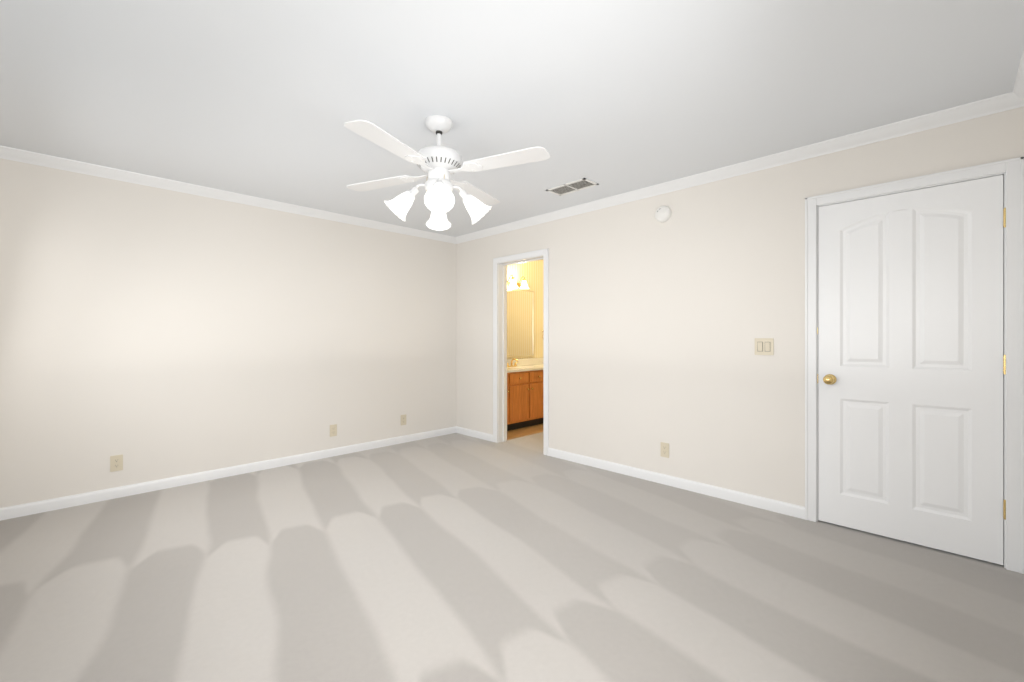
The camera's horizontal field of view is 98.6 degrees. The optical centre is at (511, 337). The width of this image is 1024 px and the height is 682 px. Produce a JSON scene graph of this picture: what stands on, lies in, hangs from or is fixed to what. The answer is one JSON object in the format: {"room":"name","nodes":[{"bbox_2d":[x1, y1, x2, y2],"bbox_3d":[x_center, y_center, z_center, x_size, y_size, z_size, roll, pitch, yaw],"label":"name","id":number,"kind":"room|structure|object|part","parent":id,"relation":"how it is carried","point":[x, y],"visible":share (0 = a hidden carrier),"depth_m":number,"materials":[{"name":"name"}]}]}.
{"room":"empty bedroom","nodes":[
{"label":"empty bedroom","id":0,"kind":"room"},
{"bbox_2d":[0,158,542,507],"bbox_3d":[-1.270,-0.020,4.961,6.370,2.400,0.125,0,0,-45],"label":"wall","id":1,"kind":"structure","parent":0,"point":[149,333],"depth_m":3.57,"materials":[{"name":"paint"}]},
{"bbox_2d":[110,454,122,471],"bbox_3d":[-2.904,0.925,3.233,0.070,0.115,0.007,0,0,-45],"label":"electrical outlet","id":2,"kind":"object","parent":1,"relation":"attached to","point":[116,462],"visible":1,"depth_m":3.23,"materials":[{"name":"beige plastic"}]},
{"bbox_2d":[0,426,455,520],"bbox_3d":[-2.024,1.141,4.110,3.790,0.078,0.014,0,0,-45],"label":"baseboard","id":3,"kind":"structure","parent":1,"relation":"attached to","point":[42,506],"depth_m":3.55,"materials":[{"name":"white wood"}]},
{"bbox_2d":[0,145,455,242],"bbox_3d":[-2.010,-1.188,4.088,3.660,0.065,0.064,0,0,-45],"label":"crown molding","id":4,"kind":"structure","parent":1,"relation":"attached to","point":[8,153],"depth_m":3.53,"materials":[{"name":"white wood"}]},
{"bbox_2d":[330,424,336,436],"bbox_3d":[-1.771,0.925,4.366,0.070,0.115,0.007,0,0,-45],"label":"electrical outlet","id":5,"kind":"object","parent":1,"relation":"attached to","point":[333,430],"visible":1,"depth_m":4.36,"materials":[{"name":"beige plastic"}]},
{"bbox_2d":[401,414,405,424],"bbox_3d":[-1.213,0.925,4.924,0.070,0.115,0.007,0,0,-45],"label":"electrical outlet","id":6,"kind":"object","parent":1,"relation":"attached to","point":[403,419],"visible":1,"depth_m":4.92,"materials":[{"name":"beige plastic"}]},
{"bbox_2d":[507,275,528,288],"bbox_3d":[0.057,-0.756,6.024,0.400,0.179,0.242,0,0,-45],"label":"sconce","id":7,"kind":"object","parent":1,"relation":"attached to","point":[514,284],"visible":0.98,"depth_m":6.02,"materials":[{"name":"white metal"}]},
{"bbox_2d":[507,288,534,357],"bbox_3d":[-0.051,-0.198,6.076,1.060,0.965,0.017,0,0,-45],"label":"bathroom mirror","id":8,"kind":"object","parent":1,"relation":"attached to","point":[520,322],"visible":0.6,"depth_m":6.25,"materials":[{"name":"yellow mirror"}]},
{"bbox_2d":[507,358,542,365],"bbox_3d":[0.098,0.353,6.223,1.940,0.095,0.017,0,0,-45],"label":"backsplash","id":9,"kind":"structure","parent":1,"relation":"attached to","point":[528,361],"depth_m":6.28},
{"bbox_2d":[0,432,1023,681],"bbox_3d":[0.407,1.230,3.284,6.370,0.100,4.870,0,0,-45],"label":"floor","id":10,"kind":"structure","parent":0,"point":[456,558],"depth_m":2.08,"materials":[{"name":"beige carpet"}]},
{"bbox_2d":[0,0,1023,236],"bbox_3d":[0.407,-1.270,3.284,6.370,0.100,4.870,0,0,-45],"label":"ceiling","id":11,"kind":"structure","parent":0,"point":[266,99],"depth_m":2.12,"materials":[{"name":"paint"}]},
{"bbox_2d":[344,115,549,230],"bbox_3d":[-0.413,-0.934,2.492,0.989,0.572,0.989,0,0,-20],"label":"fan","id":12,"kind":"object","parent":11,"relation":"hanging from","point":[438,163],"visible":1,"depth_m":2.41,"materials":[{"name":"white plastic"}]},
{"bbox_3d":[-0.794,-0.931,2.669,0.470,0.006,0.146,0,4,25],"label":"blade","id":13,"kind":"part","parent":12,"relation":"part of","materials":[{"name":"white wood"}]},
{"bbox_3d":[-0.590,-0.931,2.111,0.146,0.006,0.470,4,2,25],"label":"blade","id":14,"kind":"part","parent":12,"relation":"part of","materials":[{"name":"white wood"}]},
{"bbox_3d":[-0.609,-0.749,2.457,0.156,0.132,0.156,42,-7,-7],"label":"lamp shade","id":15,"kind":"part","parent":12,"relation":"part of","materials":[{"name":"white glass"}]},
{"bbox_3d":[-0.536,-0.819,2.470,0.112,0.091,0.060,0,0,-10],"label":"arm","id":16,"kind":"part","parent":12,"relation":"part of"},
{"bbox_3d":[-0.448,-0.749,2.688,0.156,0.132,0.156,0,42,-10],"label":"lamp shade","id":17,"kind":"part","parent":12,"relation":"part of","materials":[{"name":"white glass"}]},
{"bbox_3d":[-0.413,-1.007,2.492,0.252,0.426,0.252,0,0,-45],"label":"motor","id":18,"kind":"part","parent":12,"relation":"part of","materials":[{"name":"white metal"}]},
{"bbox_3d":[-0.378,-0.749,2.296,0.156,0.132,0.156,0,-42,-10],"label":"lamp shade","id":19,"kind":"part","parent":12,"relation":"part of","materials":[{"name":"white glass"}]},
{"bbox_3d":[-0.380,-0.762,2.307,0.051,0.086,0.052,0,-42,-10],"label":"bulb","id":20,"kind":"part","parent":12,"relation":"part of","materials":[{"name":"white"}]},
{"bbox_3d":[-0.391,-0.819,2.369,0.060,0.091,0.112,0,0,-10],"label":"arm","id":21,"kind":"part","parent":12,"relation":"part of"},
{"bbox_3d":[-0.290,-0.819,2.514,0.112,0.091,0.060,0,0,-10],"label":"arm","id":22,"kind":"part","parent":12,"relation":"part of"},
{"bbox_3d":[-0.236,-0.931,2.873,0.146,0.006,0.470,-4,-2,25],"label":"blade","id":23,"kind":"part","parent":12,"relation":"part of","materials":[{"name":"white wood"}]},
{"bbox_3d":[-0.217,-0.749,2.526,0.156,0.132,0.156,-42,7,-7],"label":"lamp shade","id":24,"kind":"part","parent":12,"relation":"part of","materials":[{"name":"white glass"}]},
{"bbox_3d":[-0.032,-0.931,2.314,0.470,0.006,0.146,0,-4,25],"label":"blade","id":25,"kind":"part","parent":12,"relation":"part of","materials":[{"name":"white wood"}]},
{"bbox_2d":[546,178,598,195],"bbox_3d":[0.485,-1.215,3.574,0.190,0.010,0.390,0,0,-45],"label":"ceiling vent","id":26,"kind":"object","parent":11,"relation":"in","point":[573,186],"visible":1,"depth_m":3.56,"materials":[{"name":"white plastic"}]},
{"bbox_2d":[507,424,542,439],"bbox_3d":[0.429,1.178,6.052,2.173,0.004,0.734,0,0,-45],"label":"floor","id":27,"kind":"structure","parent":0,"point":[522,432],"depth_m":5.49,"materials":[{"name":"brown wood"}]},
{"bbox_2d":[507,370,542,430],"bbox_3d":[0.271,0.805,6.043,1.931,0.741,0.516,0,0,-45],"label":"bathroom vanity","id":28,"kind":"object","parent":27,"relation":"on","point":[524,392],"depth_m":5.62,"materials":[{"name":"brown wood"}]},
{"bbox_2d":[507,366,542,369],"bbox_3d":[0.269,0.417,6.052,1.940,0.033,0.501,0,0,-45],"label":"countertop","id":29,"kind":"structure","parent":28,"relation":"on","point":[508,367],"depth_m":5.83,"materials":[{"name":"beige stone"}]},
{"bbox_2d":[507,358,518,366],"bbox_3d":[0.027,0.344,5.984,0.234,0.115,0.142,0,0,-45],"label":"faucet","id":30,"kind":"object","parent":29,"relation":"on","point":[515,365],"depth_m":6.00,"materials":[{"name":"gold metal"}]},
{"bbox_2d":[456,107,1023,506],"bbox_3d":[1.033,-0.020,3.821,0.125,2.400,4.745,0,0,-45],"label":"wall","id":31,"kind":"structure","parent":0,"point":[656,328],"depth_m":3.38,"materials":[{"name":"paint"}]},
{"bbox_2d":[456,426,492,441],"bbox_3d":[-0.438,1.141,5.194,0.014,0.078,0.662,0,0,-45],"label":"baseboard","id":32,"kind":"structure","parent":31,"relation":"attached to","point":[477,434],"depth_m":5.19,"materials":[{"name":"white wood"}]},
{"bbox_2d":[493,248,548,455],"bbox_3d":[0.130,0.147,4.726,0.169,2.065,0.803,0,0,-45],"label":"door frame","id":33,"kind":"structure","parent":31,"relation":"attached to","point":[544,253],"depth_m":4.92,"materials":[{"name":"white wood"}]},
{"bbox_2d":[655,206,670,222],"bbox_3d":[1.206,-0.990,3.531,0.132,0.132,0.040,0,0,45],"label":"smoke detector","id":34,"kind":"object","parent":31,"relation":"attached to","point":[662,214],"visible":1,"depth_m":3.51,"materials":[{"name":"white plastic"}]},
{"bbox_2d":[661,442,668,457],"bbox_3d":[1.226,0.905,3.534,0.070,0.115,0.007,0,0,45],"label":"electrical outlet","id":35,"kind":"object","parent":31,"relation":"attached to","point":[664,449],"visible":1,"depth_m":3.53,"materials":[{"name":"beige plastic"}]},
{"bbox_2d":[548,448,804,518],"bbox_3d":[1.133,1.141,3.623,0.014,0.078,2.173,0,0,-45],"label":"baseboard","id":36,"kind":"structure","parent":31,"relation":"attached to","point":[798,511],"depth_m":3.38,"materials":[{"name":"white wood"}]},
{"bbox_2d":[454,93,1019,243],"bbox_3d":[0.922,-1.188,3.799,0.064,0.065,4.620,0,0,-45],"label":"crown molding","id":37,"kind":"structure","parent":31,"relation":"attached to","point":[996,104],"depth_m":2.90,"materials":[{"name":"white wood"}]},
{"bbox_2d":[755,338,773,354],"bbox_3d":[1.731,0.065,3.027,0.116,0.115,0.010,0,0,45],"label":"switch plate","id":38,"kind":"object","parent":31,"relation":"attached to","point":[764,346],"visible":1,"depth_m":3.02,"materials":[{"name":"beige plastic"}]},
{"bbox_2d":[817,172,1005,567],"bbox_3d":[2.279,0.163,2.576,0.125,2.035,0.836,0,0,-45],"label":"door frame","id":39,"kind":"structure","parent":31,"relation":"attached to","point":[1004,375],"depth_m":2.28,"materials":[{"name":"white wood"}]},
{"bbox_2d":[805,157,1023,573],"bbox_3d":[2.224,0.140,2.521,0.105,2.080,0.926,0,0,-45],"label":"door","id":40,"kind":"structure","parent":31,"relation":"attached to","point":[1013,168],"depth_m":2.48,"materials":[{"name":"white wood"}]},
{"bbox_3d":[1.976,0.265,2.744,0.066,0.066,0.070,0,0,45],"label":"knob","id":41,"kind":"part","parent":40,"relation":"part of","materials":[{"name":"gold metal"}]},
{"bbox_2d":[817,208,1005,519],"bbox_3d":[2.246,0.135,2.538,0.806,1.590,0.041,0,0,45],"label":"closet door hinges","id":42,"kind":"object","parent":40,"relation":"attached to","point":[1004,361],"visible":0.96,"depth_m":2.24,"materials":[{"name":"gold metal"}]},
{"bbox_2d":[1008,47,1023,109],"bbox_3d":[1.212,-1.188,0.867,3.660,0.065,0.064,0,0,-45],"label":"crown molding","id":43,"kind":"structure","parent":31,"relation":"attached to","point":[1014,99],"depth_m":2.15,"materials":[{"name":"white wood"}]}
]}

